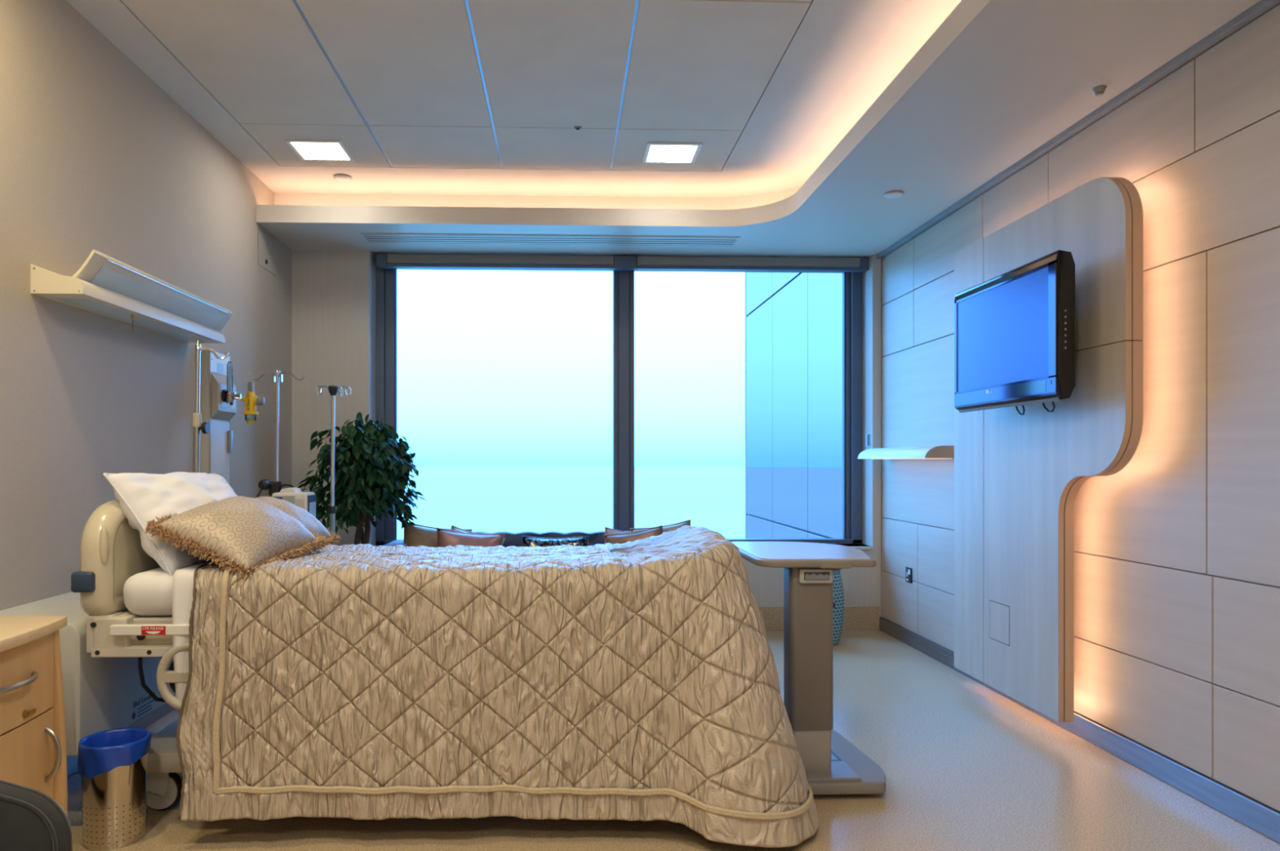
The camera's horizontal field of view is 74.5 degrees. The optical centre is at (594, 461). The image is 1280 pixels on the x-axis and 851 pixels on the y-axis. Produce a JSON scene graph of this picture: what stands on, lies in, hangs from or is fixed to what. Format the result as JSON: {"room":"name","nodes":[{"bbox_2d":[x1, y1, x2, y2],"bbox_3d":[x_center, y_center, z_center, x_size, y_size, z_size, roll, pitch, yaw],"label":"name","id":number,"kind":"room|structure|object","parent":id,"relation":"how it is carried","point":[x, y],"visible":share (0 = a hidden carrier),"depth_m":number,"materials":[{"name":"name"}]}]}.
{"room":"hospital room","nodes":[
{"label":"hospital room","id":0,"kind":"room"},
{"bbox_2d":[0,0,291,610],"bbox_3d":[-1.883,-0.375,1.920,0.150,2.950,7.470,0,0,-2],"label":"wall","id":1,"kind":"structure","parent":0,"point":[95,154],"depth_m":3.13,"materials":[{"name":"paint"}]},
{"bbox_2d":[0,591,176,756],"bbox_3d":[-1.695,0.670,2.993,0.301,0.420,1.000,0,0,-2],"label":"wall panel","id":2,"kind":"object","parent":1,"relation":"attached to","point":[100,694],"visible":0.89,"depth_m":2.61,"materials":[{"name":"grey"}]},
{"bbox_2d":[66,703,174,777],"bbox_3d":[-1.799,1.050,1.843,0.012,0.100,7.010,0,0,-2],"label":"baseboard","id":3,"kind":"structure","parent":1,"relation":"attached to","point":[72,762],"depth_m":3.46,"materials":[{"name":"rubber"}]},
{"bbox_2d":[30,248,232,343],"bbox_3d":[-1.767,-0.591,3.345,0.182,0.231,1.211,0,0,-2],"label":"light","id":4,"kind":"object","parent":1,"relation":"attached to","point":[105,286],"visible":1,"depth_m":3.12,"materials":[{"name":"beige paint"}]},
{"bbox_2d":[200,350,236,486],"bbox_3d":[-1.835,0.183,4.125,0.101,1.433,0.250,0,0,-2],"label":"medical wall panel","id":5,"kind":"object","parent":1,"relation":"attached to","point":[216,446],"depth_m":4.04,"materials":[{"name":"beige paint"}]},
{"bbox_2d":[211,373,236,421],"bbox_3d":[-1.810,-0.315,4.127,0.051,0.220,0.224,0,0,-2],"label":"outlet box","id":6,"kind":"object","parent":5,"relation":"attached to","point":[221,411],"depth_m":4.06,"materials":[{"name":"white plastic"}]},
{"bbox_2d":[224,361,241,405],"bbox_3d":[-1.749,-0.379,4.070,0.078,0.213,0.042,0,0,-2],"label":"oxygen flowmeter","id":7,"kind":"object","parent":5,"relation":"attached to","point":[230,396],"visible":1,"depth_m":4.07,"materials":[{"name":"clear plastic"}]},
{"bbox_2d":[240,382,265,424],"bbox_3d":[-1.661,-0.284,4.085,0.115,0.204,0.072,0,0,-2],"label":"suction regulator","id":8,"kind":"object","parent":7,"relation":"attached to","point":[251,401],"visible":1,"depth_m":4.07,"materials":[{"name":"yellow plastic"}]},
{"bbox_2d":[244,414,256,424],"bbox_3d":[-1.671,-0.205,4.084,0.052,0.046,0.052,0,0,-2],"label":"jar","id":9,"kind":"object","parent":8,"relation":"on","point":[249,421],"depth_m":4.08,"materials":[{"name":"yellow"}]},
{"bbox_2d":[257,228,275,275],"bbox_3d":[-1.909,-1.220,4.909,0.012,0.208,0.293,0,0,-2],"label":"access hatch","id":10,"kind":"object","parent":1,"relation":"attached to","point":[266,245],"visible":1,"depth_m":4.89,"materials":[{"name":"beige metal"}]},
{"bbox_2d":[66,0,961,198],"bbox_3d":[0.101,-1.669,2.065,3.825,0.121,7.320,0,0,-2],"label":"ceiling","id":11,"kind":"structure","parent":0,"point":[425,97],"depth_m":3.53,"materials":[{"name":"grey paint"}]},
{"bbox_2d":[284,139,355,161],"bbox_3d":[-1.410,-1.605,4.338,0.280,0.008,0.280,0,0,-2],"label":"recessed light","id":12,"kind":"object","parent":11,"relation":"in","point":[305,149],"visible":1,"depth_m":4.33,"materials":[{"name":"white plastic"}]},
{"bbox_2d":[291,142,349,159],"bbox_3d":[-1.410,-1.607,4.338,0.236,0.004,0.236,0,0,-2],"label":"diffuser","id":13,"kind":"object","parent":12,"relation":"attached to","point":[304,150],"depth_m":4.33,"materials":[{"name":"white plastic"}]},
{"bbox_2d":[333,173,351,182],"bbox_3d":[-1.423,-1.601,4.748,0.100,0.018,0.100,0,0,-2],"label":"smoke detector","id":14,"kind":"object","parent":11,"relation":"attached to","point":[340,177],"visible":1,"depth_m":4.72,"materials":[{"name":"grey plastic"}]},
{"bbox_2d":[573,126,581,129],"bbox_3d":[-0.079,-1.603,4.040,0.035,0.013,0.020,0,0,-2],"label":"clip","id":15,"kind":"object","parent":11,"relation":"attached to","point":[575,127],"visible":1,"depth_m":4.03,"materials":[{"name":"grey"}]},
{"bbox_2d":[642,142,702,164],"bbox_3d":[0.403,-1.605,4.377,0.280,0.008,0.280,0,0,-2],"label":"recessed light","id":16,"kind":"object","parent":11,"relation":"in","point":[655,153],"visible":1,"depth_m":4.37,"materials":[{"name":"white plastic"}]},
{"bbox_2d":[646,145,697,161],"bbox_3d":[0.403,-1.607,4.377,0.236,0.004,0.236,0,0,-2],"label":"diffuser","id":17,"kind":"object","parent":16,"relation":"attached to","point":[654,153],"depth_m":4.37,"materials":[{"name":"white plastic"}]},
{"bbox_2d":[291,249,880,617],"bbox_3d":[-0.032,-0.375,5.572,3.805,2.950,0.300,0,0,-2],"label":"wall","id":18,"kind":"structure","parent":0,"point":[333,292],"depth_m":5.37,"materials":[{"name":"beige paint"}]},
{"bbox_2d":[375,253,873,550],"bbox_3d":[0.180,-0.398,5.555,3.288,1.945,0.290,0,0,-2],"label":"window","id":19,"kind":"structure","parent":18,"relation":"in","point":[624,268],"depth_m":5.60,"materials":[{"name":"grey metal"}]},
{"bbox_2d":[386,253,613,265],"bbox_3d":[-0.608,-1.316,5.492,1.468,0.062,0.070,0,0,-2],"label":"roller blind","id":20,"kind":"object","parent":19,"relation":"attached to","point":[392,259],"depth_m":5.46,"materials":[{"name":"grey fabric"}]},
{"bbox_2d":[636,255,860,266],"bbox_3d":[1.017,-1.316,5.549,1.476,0.062,0.070,0,0,-2],"label":"roller blind","id":21,"kind":"object","parent":19,"relation":"attached to","point":[642,260],"depth_m":5.51,"materials":[{"name":"grey fabric"}]},
{"bbox_2d":[759,606,879,631],"bbox_3d":[-0.033,1.022,5.418,3.793,0.155,0.008,0,0,-2],"label":"baseboard","id":22,"kind":"structure","parent":18,"relation":"attached to","point":[855,618],"depth_m":5.47,"materials":[{"name":"plastic"}]},
{"bbox_2d":[865,433,870,446],"bbox_3d":[1.811,-0.142,5.562,0.008,0.085,0.080,0,0,-2],"label":"switch","id":23,"kind":"object","parent":18,"relation":"attached to","point":[868,435],"visible":1,"depth_m":5.55,"materials":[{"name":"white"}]},
{"bbox_2d":[66,630,1279,850],"bbox_3d":[0.093,1.160,1.990,4.105,0.120,7.470,0,0,-2],"label":"floor","id":24,"kind":"structure","parent":0,"point":[966,766],"depth_m":2.64,"materials":[{"name":"tile"}]},
{"bbox_2d":[0,616,67,816],"bbox_3d":[-1.555,0.749,1.907,0.480,0.703,0.520,0,0,-2],"label":"base cabinet","id":25,"kind":"object","parent":24,"relation":"on","point":[33,738],"visible":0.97,"depth_m":2.04,"materials":[{"name":"brown wood"}]},
{"bbox_2d":[0,780,72,850],"bbox_3d":[-1.147,0.808,1.101,0.604,0.583,0.580,0,0,-2],"label":"tub chair","id":26,"kind":"object","parent":24,"relation":"on","point":[31,820],"visible":1,"depth_m":1.35,"materials":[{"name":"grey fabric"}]},
{"bbox_2d":[77,728,151,850],"bbox_3d":[-1.398,0.953,2.452,0.188,0.295,0.188,0,0,-2],"label":"waste bin","id":27,"kind":"object","parent":24,"relation":"on","point":[113,765],"visible":1,"depth_m":2.39,"materials":[{"name":"silver metal"}]},
{"bbox_2d":[71,500,189,810],"bbox_3d":[-0.507,0.610,2.815,2.086,0.980,0.864,0,0,-2],"label":"hospital bed","id":28,"kind":"object","parent":24,"relation":"on","point":[112,552],"visible":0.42,"depth_m":2.48,"materials":[{"name":"beige plastic"}]},
{"bbox_2d":[123,567,173,616],"bbox_3d":[-0.568,0.402,2.857,1.715,0.136,0.694,0,0,-2],"label":"mattress","id":29,"kind":"object","parent":28,"relation":"on","point":[149,593],"visible":0.09,"depth_m":2.49,"materials":[{"name":"white fabric"}]},
{"bbox_2d":[102,471,237,576],"bbox_3d":[-1.367,0.198,2.880,0.272,0.327,0.723,0,0,3],"label":"pillow","id":30,"kind":"object","parent":29,"relation":"on","point":[141,497],"visible":0.6,"depth_m":2.59,"materials":[{"name":"white fabric"}]},
{"bbox_2d":[172,563,216,702],"bbox_3d":[-1.167,0.529,2.559,0.149,0.414,0.201,0,0,-2],"label":"sheet","id":31,"kind":"object","parent":29,"relation":"on","point":[183,579],"visible":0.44,"depth_m":2.46,"materials":[{"name":"white fabric"}]},
{"bbox_2d":[176,525,818,848],"bbox_3d":[-0.277,0.660,2.845,1.886,0.847,1.112,0,0,-2],"label":"coverlet","id":32,"kind":"object","parent":29,"relation":"on","point":[637,680],"visible":0.94,"depth_m":2.44,"materials":[{"name":"brown fabric"}]},
{"bbox_2d":[144,496,326,582],"bbox_3d":[-1.132,0.237,2.707,0.350,0.244,0.512,0,0,9],"label":"cushion","id":33,"kind":"object","parent":32,"relation":"on","point":[240,534],"visible":0.97,"depth_m":2.56,"materials":[{"name":"brown fabric"}]},
{"bbox_2d":[255,496,342,545],"bbox_3d":[-1.177,0.247,3.064,0.352,0.236,0.428,0,0,9],"label":"cushion","id":34,"kind":"object","parent":32,"relation":"on","point":[311,523],"visible":0.16,"depth_m":3.08,"materials":[{"name":"brown fabric"}]},
{"bbox_2d":[192,341,229,472],"bbox_3d":[-1.520,-0.013,3.262,0.139,0.925,0.167,0,0,-2],"label":"pole","id":35,"kind":"object","parent":28,"relation":"attached to","point":[197,425],"visible":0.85,"depth_m":3.30,"materials":[{"name":"grey metal"}]},
{"bbox_2d":[248,370,306,481],"bbox_3d":[-1.599,0.322,4.248,0.486,1.556,0.438,0,0,-2],"label":"pole","id":36,"kind":"object","parent":24,"relation":"on","point":[277,374],"visible":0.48,"depth_m":4.22,"materials":[{"name":"grey metal"}]},
{"bbox_2d":[256,479,315,517],"bbox_3d":[-1.526,0.294,4.143,0.281,0.412,0.183,0,0,-2],"label":"pump","id":37,"kind":"object","parent":36,"relation":"attached to","point":[305,500],"visible":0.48,"depth_m":4.10,"materials":[{"name":"white plastic"}]},
{"bbox_2d":[315,385,351,533],"bbox_3d":[-1.279,0.366,4.099,0.486,1.468,0.438,0,0,-2],"label":"pole","id":38,"kind":"object","parent":24,"relation":"on","point":[333,390],"visible":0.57,"depth_m":4.07,"materials":[{"name":"grey metal"}]},
{"bbox_2d":[297,412,426,545],"bbox_3d":[-1.330,0.407,4.848,0.720,1.386,0.676,0,0,-2],"label":"potted plant","id":39,"kind":"object","parent":24,"relation":"on","point":[364,460],"visible":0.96,"depth_m":4.70,"materials":[{"name":"green plant"}]},
{"bbox_2d":[383,531,631,547],"bbox_3d":[-0.264,0.768,4.979,1.960,0.664,0.730,0,0,-2],"label":"sofa","id":40,"kind":"object","parent":24,"relation":"on","point":[512,539],"visible":0.07,"depth_m":5.21,"materials":[{"name":"blue fabric"}]},
{"bbox_2d":[403,522,472,547],"bbox_3d":[-0.956,0.580,5.031,0.457,0.445,0.194,0,0,-11],"label":"sofa cushion","id":41,"kind":"object","parent":40,"relation":"on","point":[418,535],"visible":0.27,"depth_m":5.01,"materials":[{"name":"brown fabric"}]},
{"bbox_2d":[435,528,504,547],"bbox_3d":[-0.747,0.595,4.917,0.436,0.405,0.188,0,0,-2],"label":"sofa cushion","id":42,"kind":"object","parent":40,"relation":"on","point":[445,538],"visible":0.25,"depth_m":4.94,"materials":[{"name":"brown fabric"}]},
{"bbox_2d":[450,524,505,545],"bbox_3d":[-0.743,0.585,5.078,0.404,0.400,0.119,0,0,-2],"label":"sofa cushion","id":43,"kind":"object","parent":40,"relation":"on","point":[453,528],"visible":0.02,"depth_m":5.10,"materials":[{"name":"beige fabric"}]},
{"bbox_2d":[522,536,589,546],"bbox_3d":[-0.229,0.600,4.995,0.405,0.303,0.174,0,0,-2],"label":"sofa cushion","id":44,"kind":"object","parent":40,"relation":"on","point":[583,541],"visible":0.23,"depth_m":5.02,"materials":[{"name":"fabric"}]},
{"bbox_2d":[603,525,662,544],"bbox_3d":[0.258,0.570,4.933,0.402,0.382,0.168,0,0,-2],"label":"sofa cushion","id":45,"kind":"object","parent":40,"relation":"on","point":[620,539],"visible":0.24,"depth_m":4.96,"materials":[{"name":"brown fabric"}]},
{"bbox_2d":[630,520,690,533],"bbox_3d":[0.419,0.555,5.059,0.433,0.408,0.167,0,0,14],"label":"sofa cushion","id":46,"kind":"object","parent":40,"relation":"on","point":[675,526],"visible":0.16,"depth_m":5.09,"materials":[{"name":"beige fabric"}]},
{"bbox_2d":[604,527,631,543],"bbox_3d":[0.198,0.565,5.090,0.343,0.334,0.127,0,0,-2],"label":"sofa cushion","id":47,"kind":"object","parent":46,"relation":"on","point":[607,531],"visible":0.12,"depth_m":5.11,"materials":[{"name":"grey fabric"}]},
{"bbox_2d":[731,541,885,795],"bbox_3d":[0.748,0.709,3.123,0.454,0.782,0.810,0,0,-2],"label":"table","id":48,"kind":"object","parent":24,"relation":"on","point":[833,765],"visible":0.7,"depth_m":2.76,"materials":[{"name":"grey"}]},
{"bbox_2d":[833,570,844,645],"bbox_3d":[1.373,0.868,5.110,0.288,0.465,0.290,0,0,-2],"label":"garden stool","id":49,"kind":"object","parent":24,"relation":"on","point":[838,593],"visible":0.25,"depth_m":5.01,"materials":[{"name":"teal ceramic"}]},
{"bbox_2d":[256,0,1261,256],"bbox_3d":[0.101,-1.480,1.935,3.817,0.260,7.060,0,0,-2],"label":"ceiling","id":50,"kind":"structure","parent":0,"point":[997,81],"depth_m":3.78,"materials":[{"name":"beige paint"}]},
{"bbox_2d":[359,233,741,246],"bbox_3d":[-0.256,-1.347,5.109,2.269,0.007,0.214,0,0,-2],"label":"ceiling vent","id":51,"kind":"object","parent":50,"relation":"in","point":[384,238],"visible":1,"depth_m":5.10,"materials":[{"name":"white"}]},
{"bbox_2d":[884,191,903,198],"bbox_3d":[1.508,-1.344,4.231,0.094,0.012,0.094,0,0,-2],"label":"sprinkler","id":52,"kind":"object","parent":50,"relation":"attached to","point":[891,194],"visible":1,"depth_m":4.21,"materials":[{"name":"grey plastic"}]},
{"bbox_2d":[1092,84,1106,97],"bbox_3d":[1.825,-1.337,3.034,0.044,0.027,0.044,0,0,-2],"label":"sprinkler head","id":53,"kind":"object","parent":50,"relation":"attached to","point":[1099,91],"visible":1,"depth_m":3.02},
{"bbox_2d":[880,4,1279,811],"bbox_3d":[2.074,-0.375,2.059,0.160,2.950,7.470,0,0,-2],"label":"wall","id":54,"kind":"structure","parent":0,"point":[1177,549],"depth_m":2.84,"materials":[{"name":"grey"}]},
{"bbox_2d":[857,445,954,459],"bbox_3d":[1.798,-0.049,4.864,0.197,0.068,1.004,0,0,-2],"label":"wall lamp","id":55,"kind":"object","parent":54,"relation":"attached to","point":[938,451],"visible":0.93,"depth_m":4.60,"materials":[{"name":"white plastic"}]},
{"bbox_2d":[871,458,920,459],"bbox_3d":[1.812,-0.016,4.846,0.120,0.003,0.840,0,0,-2],"label":"diffuser","id":56,"kind":"object","parent":55,"relation":"attached to","point":[871,459],"depth_m":4.87,"materials":[{"name":"white plastic"}]},
{"bbox_2d":[906,566,911,583],"bbox_3d":[1.885,0.680,5.034,0.012,0.090,0.080,0,0,-2],"label":"wall socket","id":57,"kind":"object","parent":54,"relation":"attached to","point":[908,571],"visible":1,"depth_m":5.02,"materials":[{"name":"black plastic"}]},
{"bbox_2d":[954,177,1142,722],"bbox_3d":[1.871,-0.006,3.514,0.146,2.043,1.270,0,0,-2],"label":"panel","id":58,"kind":"object","parent":54,"relation":"attached to","point":[1019,478],"visible":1,"depth_m":3.37,"materials":[{"name":"brown wood"}]},
{"bbox_2d":[954,249,1075,415],"bbox_3d":[1.715,-0.470,3.379,0.176,0.566,0.789,0,0,-2],"label":"television","id":59,"kind":"object","parent":58,"relation":"attached to","point":[1015,329],"visible":1,"depth_m":3.24,"materials":[{"name":"black plastic"}]},
{"bbox_2d":[876,0,1279,258],"bbox_3d":[1.988,-1.338,1.981,0.042,0.024,7.020,0,0,-2],"label":"trim","id":60,"kind":"structure","parent":54,"relation":"attached to","point":[1260,8],"depth_m":3.14,"materials":[{"name":"grey"}]},
{"bbox_2d":[879,617,1279,844],"bbox_3d":[1.996,1.058,1.981,0.022,0.085,7.020,0,0,-2],"label":"baseboard","id":61,"kind":"structure","parent":54,"relation":"attached to","point":[1245,810],"depth_m":2.92,"materials":[{"name":"metal"}]},
{"label":"outside","id":62,"kind":"structure","parent":0,"visible":0},
{"bbox_2d":[744,272,842,538],"bbox_3d":[2.983,-0.500,7.629,2.505,11.200,3.480,0,0,-2],"label":"glass building","id":63,"kind":"structure","parent":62,"point":[793,321],"depth_m":7.45,"materials":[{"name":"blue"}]},
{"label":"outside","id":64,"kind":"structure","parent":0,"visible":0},
{"bbox_2d":[397,466,744,539],"bbox_3d":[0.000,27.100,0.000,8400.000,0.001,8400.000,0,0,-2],"label":"sea","id":65,"kind":"structure","parent":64,"point":[490,500],"depth_m":607.52,"materials":[{"name":"blue liquid"}]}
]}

